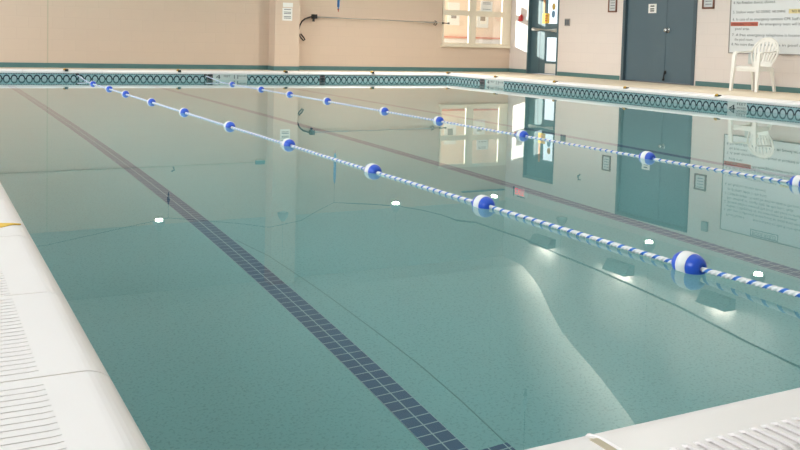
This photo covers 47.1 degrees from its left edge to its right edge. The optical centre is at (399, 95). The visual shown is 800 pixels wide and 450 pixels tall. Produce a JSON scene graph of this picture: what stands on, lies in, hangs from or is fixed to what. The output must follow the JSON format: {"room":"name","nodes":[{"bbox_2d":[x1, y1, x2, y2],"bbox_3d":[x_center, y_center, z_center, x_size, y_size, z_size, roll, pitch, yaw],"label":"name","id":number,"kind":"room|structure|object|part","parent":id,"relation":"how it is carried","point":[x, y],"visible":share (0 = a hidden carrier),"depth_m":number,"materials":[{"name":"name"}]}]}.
{"room":"indoor swimming pool","nodes":[
{"label":"indoor swimming pool","id":0,"kind":"room"},
{"bbox_2d":[0,0,509,67],"bbox_3d":[-3.894,-1.843,18.232,15.032,3.133,0.226,0,4,-28],"label":"wall","id":1,"kind":"structure","parent":0,"point":[189,32],"depth_m":18.29,"materials":[{"name":"beige paint"}]},
{"bbox_2d":[47,0,47,62],"bbox_3d":[-6.430,-1.973,16.752,0.023,2.790,0.011,0,4,-28],"label":"trim","id":2,"kind":"structure","parent":1,"relation":"attached to","point":[47,0],"depth_m":16.79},
{"bbox_2d":[0,62,508,71],"bbox_3d":[-3.972,-0.549,18.148,14.806,0.110,0.015,0,4,-28],"label":"baseboard","id":3,"kind":"structure","parent":1,"relation":"attached to","point":[2,64],"depth_m":18.38,"materials":[{"name":"tile"}]},
{"bbox_2d":[299,14,449,40],"bbox_3d":[-0.519,-1.410,19.842,3.624,0.565,0.144,0,4,-28],"label":"pole","id":4,"kind":"object","parent":1,"relation":"attached to","point":[313,17],"visible":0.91,"depth_m":19.37,"materials":[{"name":"metal"}]},
{"bbox_2d":[440,0,511,47],"bbox_3d":[1.770,-1.827,21.089,1.880,1.465,0.106,0,4,-28],"label":"window","id":5,"kind":"structure","parent":1,"relation":"in","point":[505,14],"depth_m":21.09,"materials":[{"name":"beige wood"}]},
{"bbox_3d":[1.744,-1.126,21.127,1.865,0.060,0.106,0,4,-28],"label":"sill","id":6,"kind":"part","parent":5,"relation":"part of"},
{"bbox_2d":[481,1,492,11],"bbox_3d":[2.004,-2.051,21.217,0.317,0.234,0.007,0,4,-28],"label":"notice","id":7,"kind":"object","parent":5,"relation":"attached to","point":[485,5],"visible":1,"depth_m":21.22,"materials":[{"name":"white paper"}]},
{"bbox_2d":[0,67,799,100],"bbox_3d":[0.819,0.275,9.192,14.881,0.374,20.544,0,4,-28],"label":"floor","id":8,"kind":"structure","parent":0,"point":[649,85],"depth_m":15.92,"materials":[{"name":"white tile"}]},
{"bbox_2d":[268,0,299,70],"bbox_3d":[-2.333,-2.564,18.657,0.551,4.304,0.389,0,4,-28],"label":"pillar","id":9,"kind":"structure","parent":8,"relation":"on","point":[283,42],"depth_m":18.59,"materials":[{"name":"beige paint"}]},
{"bbox_2d":[282,8,291,20],"bbox_3d":[-2.275,-1.633,18.542,0.211,0.257,0.011,0,4,-28],"label":"notice","id":10,"kind":"object","parent":9,"relation":"attached to","point":[286,12],"visible":1,"depth_m":18.54,"materials":[{"name":"white paper"}]},
{"bbox_2d":[283,3,292,6],"bbox_3d":[-2.264,-1.821,18.535,0.211,0.091,0.008,0,4,-28],"label":"notice","id":11,"kind":"object","parent":9,"relation":"attached to","point":[284,4],"visible":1,"depth_m":18.53,"materials":[{"name":"white paper"}]},
{"bbox_2d":[729,37,778,91],"bbox_3d":[5.599,-0.485,14.428,0.636,0.866,0.491,-1,4,-35],"label":"armchair","id":12,"kind":"object","parent":8,"relation":"on","point":[758,64],"visible":1,"depth_m":14.44,"materials":[{"name":"white plastic"}]},
{"bbox_3d":[5.250,-0.371,14.458,0.093,0.611,0.058,-1,4,-35],"label":"leg","id":13,"kind":"part","parent":12,"relation":"part of","materials":[{"name":"white plastic"}]},
{"bbox_3d":[5.447,-0.655,14.569,0.464,0.122,0.062,-1,4,-35],"label":"armrest","id":14,"kind":"part","parent":12,"relation":"part of","materials":[{"name":"white plastic"}]},
{"bbox_3d":[5.560,-0.430,14.405,0.393,0.061,0.385,-1,4,-35],"label":"seat","id":15,"kind":"part","parent":12,"relation":"part of","materials":[{"name":"white plastic"}]},
{"bbox_3d":[5.650,-0.259,14.696,0.120,0.386,0.060,-1,4,-35],"label":"leg","id":16,"kind":"part","parent":12,"relation":"part of","materials":[{"name":"white plastic"}]},
{"bbox_3d":[5.496,-0.343,14.104,0.093,0.611,0.058,-1,4,-35],"label":"leg","id":17,"kind":"part","parent":12,"relation":"part of","materials":[{"name":"white plastic"}]},
{"bbox_3d":[5.850,-0.236,14.408,0.120,0.386,0.060,-1,4,-35],"label":"leg","id":18,"kind":"part","parent":12,"relation":"part of","materials":[{"name":"white plastic"}]},
{"bbox_2d":[444,0,501,39],"bbox_3d":[2.062,-2.007,22.100,2.378,3.322,1.050,0,4,-28],"label":"wall","id":19,"kind":"structure","parent":0,"point":[493,30],"depth_m":22.44,"materials":[{"name":"paint"}]},
{"bbox_2d":[447,2,459,24],"bbox_3d":[1.290,-1.960,22.099,0.332,0.544,0.034,0,4,-28],"label":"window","id":20,"kind":"structure","parent":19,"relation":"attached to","point":[452,19],"depth_m":22.08,"materials":[{"name":"white glass"}]},
{"bbox_2d":[444,38,499,43],"bbox_3d":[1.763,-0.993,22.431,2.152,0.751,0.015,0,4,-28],"label":"window sill","id":21,"kind":"structure","parent":19,"relation":"attached to","point":[447,40],"depth_m":22.44,"materials":[{"name":"white paint"}]},
{"bbox_2d":[444,36,500,38],"bbox_3d":[1.785,-1.404,22.387,2.152,0.030,0.060,0,4,-28],"label":"trim","id":22,"kind":"structure","parent":19,"relation":"attached to","point":[444,36],"depth_m":22.39,"materials":[{"name":"red"}]},
{"bbox_2d":[476,10,487,27],"bbox_3d":[2.021,-1.861,22.494,0.332,0.415,0.034,0,4,-28],"label":"framed notice","id":23,"kind":"object","parent":19,"relation":"attached to","point":[481,22],"visible":0.74,"depth_m":22.47,"materials":[{"name":"white paper"}]},
{"bbox_2d":[509,0,799,87],"bbox_3d":[7.462,-1.156,12.694,0.302,3.020,20.695,0,4,-28],"label":"wall","id":24,"kind":"structure","parent":0,"point":[592,42],"depth_m":18.49,"materials":[{"name":"beige paint"}]},
{"bbox_2d":[526,0,559,74],"bbox_3d":[3.306,-1.564,20.501,0.336,2.201,1.117,0,4,-28],"label":"door","id":25,"kind":"structure","parent":24,"relation":"in","point":[538,32],"depth_m":20.68,"materials":[{"name":"teal paint"}]},
{"bbox_2d":[543,0,545,12],"bbox_3d":[3.229,-2.048,20.502,0.015,0.423,0.060,0,4,-28],"label":"wooden strip","id":26,"kind":"object","parent":25,"relation":"attached to","point":[544,1],"visible":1,"depth_m":20.49,"materials":[{"name":"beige wood"}]},
{"bbox_2d":[542,13,549,22],"bbox_3d":[3.255,-1.712,20.463,0.008,0.226,0.257,0,4,-28],"label":"notice","id":27,"kind":"object","parent":25,"relation":"attached to","point":[546,16],"visible":1,"depth_m":20.44,"materials":[{"name":"yellow paper"}]},
{"bbox_3d":[3.338,-0.588,20.320,0.004,0.215,0.430,0,4,-28],"label":"kick plate","id":28,"kind":"part","parent":25,"relation":"part of","materials":[{"name":"metal"}]},
{"bbox_2d":[564,19,569,25],"bbox_3d":[3.583,-1.562,19.668,0.023,0.158,0.174,0,4,-28],"label":"switch plate","id":29,"kind":"object","parent":24,"relation":"attached to","point":[567,21],"visible":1,"depth_m":19.64,"materials":[{"name":"grey"}]},
{"bbox_2d":[608,0,616,11],"bbox_3d":[4.260,-1.820,18.385,0.026,0.317,0.249,0,4,-28],"label":"picture frame","id":30,"kind":"object","parent":24,"relation":"attached to","point":[612,4],"visible":1,"depth_m":18.39,"materials":[{"name":"paper"}]},
{"bbox_2d":[509,68,799,92],"bbox_3d":[7.346,0.082,12.586,0.015,0.110,20.453,0,4,-28],"label":"baseboard","id":31,"kind":"structure","parent":24,"relation":"attached to","point":[599,76],"depth_m":16.17,"materials":[{"name":"teal tile"}]},
{"bbox_2d":[620,0,697,85],"bbox_3d":[4.977,-1.472,17.331,0.351,2.495,1.925,0,4,-28],"label":"door","id":32,"kind":"structure","parent":24,"relation":"in","point":[660,46],"depth_m":17.29,"materials":[{"name":"metal"}]},
{"bbox_2d":[648,4,656,12],"bbox_3d":[4.803,-1.649,17.461,0.008,0.174,0.211,0,4,-28],"label":"notice","id":33,"kind":"object","parent":32,"relation":"attached to","point":[652,8],"visible":1,"depth_m":17.45,"materials":[{"name":"white paper"}]},
{"bbox_3d":[4.965,-1.209,17.073,0.087,0.106,0.136,0,4,-28],"label":"knob","id":34,"kind":"part","parent":32,"relation":"part of","materials":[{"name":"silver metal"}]},
{"bbox_2d":[702,0,714,8],"bbox_3d":[5.435,-1.669,16.167,0.026,0.294,0.272,0,4,-28],"label":"picture frame","id":35,"kind":"object","parent":24,"relation":"attached to","point":[706,4],"visible":1,"depth_m":16.17,"materials":[{"name":"wood"}]},
{"bbox_2d":[704,0,712,6],"bbox_3d":[5.441,-1.669,16.171,0.009,0.249,0.227,0,4,-28],"label":"print","id":36,"kind":"object","parent":35,"relation":"attached to","point":[707,3],"depth_m":16.17,"materials":[{"name":"grey paper"}]},
{"bbox_2d":[748,53,756,63],"bbox_3d":[5.888,-0.605,15.261,0.083,0.174,0.226,0,4,-28],"label":"outlet box","id":37,"kind":"object","parent":24,"relation":"attached to","point":[749,54],"visible":0.21,"depth_m":15.32,"materials":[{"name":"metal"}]},
{"bbox_2d":[728,0,799,54],"bbox_3d":[6.300,-1.466,14.528,0.027,1.669,2.707,0,4,-28],"label":"board","id":38,"kind":"object","parent":24,"relation":"attached to","point":[751,21],"visible":0.96,"depth_m":15.09,"materials":[{"name":"grey plastic"}]},
{"bbox_3d":[0.324,0.604,9.635,9.439,0.997,14.889,0,4,-28],"label":"wall","id":39,"kind":"structure","parent":0,"visible":0},
{"bbox_2d":[0,183,149,449],"bbox_3d":[-3.757,0.103,7.435,0.319,0.075,15.037,0,4,-28],"label":"coping","id":40,"kind":"object","parent":39,"relation":"on","point":[56,392],"visible":1,"depth_m":1.65},
{"bbox_2d":[0,223,20,227],"bbox_3d":[-1.308,0.408,2.784,0.311,0.007,0.127,-1,4,-35],"label":"strip","id":41,"kind":"object","parent":40,"relation":"on","point":[1,224],"visible":1,"depth_m":2.86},
{"bbox_2d":[0,72,206,79],"bbox_3d":[-5.168,-0.258,14.842,4.162,0.208,0.009,0,4,-28],"label":"trim","id":42,"kind":"structure","parent":39,"relation":"attached to","point":[22,75],"depth_m":14.98,"materials":[{"name":"tile"}]},
{"bbox_2d":[0,69,447,75],"bbox_3d":[-3.101,-0.390,16.093,8.986,0.074,0.319,0,4,-28],"label":"coping","id":43,"kind":"object","parent":39,"relation":"on","point":[80,71],"visible":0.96,"depth_m":15.90},
{"bbox_2d":[213,74,246,79],"bbox_3d":[-2.964,-0.268,16.006,0.612,0.208,0.014,0,4,-28],"label":"depth marker","id":44,"kind":"object","parent":39,"relation":"attached to","point":[215,76],"visible":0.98,"depth_m":15.99,"materials":[{"name":"tile"}]},
{"bbox_2d":[247,75,319,79],"bbox_3d":[-2.084,-0.273,16.475,1.382,0.208,0.009,0,4,-28],"label":"trim","id":45,"kind":"structure","parent":39,"relation":"attached to","point":[249,77],"depth_m":16.46,"materials":[{"name":"teal tile"}]},
{"bbox_2d":[325,75,446,80],"bbox_3d":[-0.223,-0.281,17.461,2.620,0.208,0.009,0,4,-28],"label":"trim","id":46,"kind":"structure","parent":39,"relation":"attached to","point":[327,77],"depth_m":17.40,"materials":[{"name":"tile"}]},
{"bbox_2d":[0,79,799,449],"bbox_3d":[0.324,0.612,9.635,9.016,0.830,14.466,0,4,-28],"label":"pool water","id":47,"kind":"object","parent":39,"relation":"in","point":[235,289],"visible":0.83,"depth_m":3.24,"materials":[{"name":"teal liquid"}]},
{"bbox_2d":[76,73,799,297],"bbox_3d":[-1.834,0.161,8.449,0.053,0.109,14.449,0,4,-28],"label":"lane rope","id":48,"kind":"object","parent":47,"relation":"on","point":[771,287],"visible":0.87,"depth_m":3.69,"materials":[{"name":"blue plastic"}]},
{"bbox_2d":[147,98,155,102],"bbox_3d":[-2.764,0.078,10.203,0.089,0.089,0.126,0,4,-28],"label":"float","id":49,"kind":"object","parent":48,"relation":"attached to","point":[150,100],"visible":0.56,"depth_m":10.16,"materials":[{"name":"blue plastic"}]},
{"bbox_2d":[179,108,188,112],"bbox_3d":[-2.111,0.168,8.972,0.089,0.089,0.126,0,4,-28],"label":"float","id":50,"kind":"object","parent":48,"relation":"attached to","point":[182,110],"visible":0.63,"depth_m":8.93,"materials":[{"name":"blue plastic"}]},
{"bbox_2d":[224,121,234,126],"bbox_3d":[-1.427,0.262,7.680,0.089,0.089,0.126,0,4,-28],"label":"float","id":51,"kind":"object","parent":48,"relation":"attached to","point":[228,123],"visible":0.62,"depth_m":7.64,"materials":[{"name":"blue plastic"}]},
{"bbox_2d":[281,138,294,145],"bbox_3d":[-0.788,0.351,6.475,0.089,0.089,0.126,0,4,-28],"label":"float","id":52,"kind":"object","parent":48,"relation":"attached to","point":[286,142],"visible":0.62,"depth_m":6.43,"materials":[{"name":"blue plastic"}]},
{"bbox_2d":[364,163,381,172],"bbox_3d":[-0.157,0.438,5.284,0.089,0.089,0.126,0,4,-28],"label":"float","id":53,"kind":"object","parent":48,"relation":"attached to","point":[370,168],"visible":0.68,"depth_m":5.24,"materials":[{"name":"blue plastic"}]},
{"bbox_2d":[472,195,494,208],"bbox_3d":[0.387,0.509,4.258,0.089,0.089,0.126,0,4,-28],"label":"float","id":54,"kind":"object","parent":48,"relation":"attached to","point":[480,201],"visible":0.72,"depth_m":4.22,"materials":[{"name":"blue plastic"}]},
{"bbox_2d":[671,251,706,274],"bbox_3d":[0.985,0.578,3.129,0.089,0.089,0.126,0,4,-28],"label":"float","id":55,"kind":"object","parent":48,"relation":"attached to","point":[688,262],"visible":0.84,"depth_m":3.09,"materials":[{"name":"blue plastic"}]},
{"bbox_2d":[204,74,788,182],"bbox_3d":[0.021,0.152,9.431,0.053,0.109,14.449,0,4,-28],"label":"lane rope","id":56,"kind":"object","parent":47,"relation":"on","point":[205,75],"visible":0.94,"depth_m":6.87,"materials":[{"name":"blue plastic"}]},
{"bbox_2d":[379,107,388,111],"bbox_3d":[-0.172,0.171,9.794,0.089,0.089,0.126,0,4,-28],"label":"float","id":57,"kind":"object","parent":56,"relation":"attached to","point":[382,109],"visible":0.64,"depth_m":9.75,"materials":[{"name":"blue plastic"}]},
{"bbox_2d":[433,116,443,121],"bbox_3d":[0.368,0.246,8.776,0.089,0.089,0.126,0,4,-28],"label":"float","id":58,"kind":"object","parent":56,"relation":"attached to","point":[437,118],"visible":0.56,"depth_m":8.73,"materials":[{"name":"blue plastic"}]},
{"bbox_2d":[515,130,528,136],"bbox_3d":[1.007,0.334,7.571,0.089,0.089,0.126,0,4,-28],"label":"float","id":59,"kind":"object","parent":56,"relation":"attached to","point":[522,133],"visible":0.61,"depth_m":7.53,"materials":[{"name":"blue plastic"}]},
{"bbox_2d":[639,151,655,158],"bbox_3d":[1.691,0.428,6.279,0.089,0.089,0.126,0,4,-28],"label":"float","id":60,"kind":"object","parent":56,"relation":"attached to","point":[645,154],"visible":0.6,"depth_m":6.24,"materials":[{"name":"blue plastic"}]},
{"bbox_2d":[789,175,799,185],"bbox_3d":[2.267,0.499,5.194,0.089,0.089,0.126,0,4,-28],"label":"float","id":61,"kind":"object","parent":56,"relation":"attached to","point":[795,180],"visible":0.72,"depth_m":5.18,"materials":[{"name":"white plastic"}]},
{"bbox_2d":[447,76,479,83],"bbox_3d":[1.208,-0.248,17.549,0.009,0.208,1.176,0,4,-28],"label":"trim","id":62,"kind":"structure","parent":39,"relation":"attached to","point":[449,78],"depth_m":17.53,"materials":[{"name":"tile"}]},
{"bbox_2d":[486,79,503,85],"bbox_3d":[1.711,-0.178,16.593,0.014,0.208,0.581,0,4,-28],"label":"depth marker","id":63,"kind":"object","parent":39,"relation":"attached to","point":[488,82],"visible":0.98,"depth_m":16.58,"materials":[{"name":"tile"}]},
{"bbox_2d":[504,81,727,107],"bbox_3d":[3.040,0.005,14.092,0.009,0.208,5.096,0,4,-28],"label":"trim","id":64,"kind":"structure","parent":39,"relation":"attached to","point":[661,98],"depth_m":13.56,"materials":[{"name":"tile"}]},
{"bbox_2d":[441,72,799,107],"bbox_3d":[4.433,0.067,11.773,0.319,0.074,15.037,0,4,-28],"label":"coping","id":65,"kind":"object","parent":39,"relation":"on","point":[777,102],"visible":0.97,"depth_m":13.23},
{"bbox_2d":[525,388,799,449],"bbox_3d":[3.768,0.555,3.133,8.986,0.082,0.319,0,4,-28],"label":"coping","id":66,"kind":"object","parent":39,"relation":"on","point":[771,421],"visible":1,"depth_m":1.46},
{"bbox_2d":[590,438,616,449],"bbox_3d":[0.354,0.551,1.312,0.015,0.027,0.326,0,4,-28],"label":"joint","id":67,"kind":"object","parent":66,"relation":"on","point":[597,441],"visible":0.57,"depth_m":1.40,"materials":[{"name":"beige"}]},
{"bbox_2d":[585,433,625,449],"bbox_3d":[0.366,0.548,1.319,0.008,0.028,0.327,0,4,-28],"label":"bead","id":68,"kind":"object","parent":66,"relation":"on","point":[604,439],"visible":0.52,"depth_m":1.41},
{"bbox_2d":[727,101,746,109],"bbox_3d":[4.301,0.180,11.707,0.014,0.208,0.310,0,4,-28],"label":"depth marker","id":69,"kind":"object","parent":39,"relation":"attached to","point":[731,105],"visible":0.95,"depth_m":11.70,"materials":[{"name":"tile"}]},
{"bbox_2d":[747,103,799,114],"bbox_3d":[6.025,0.418,8.460,0.009,0.208,7.059,0,4,-28],"label":"trim","id":70,"kind":"structure","parent":39,"relation":"attached to","point":[750,106],"depth_m":11.21,"materials":[{"name":"tile"}]}
]}

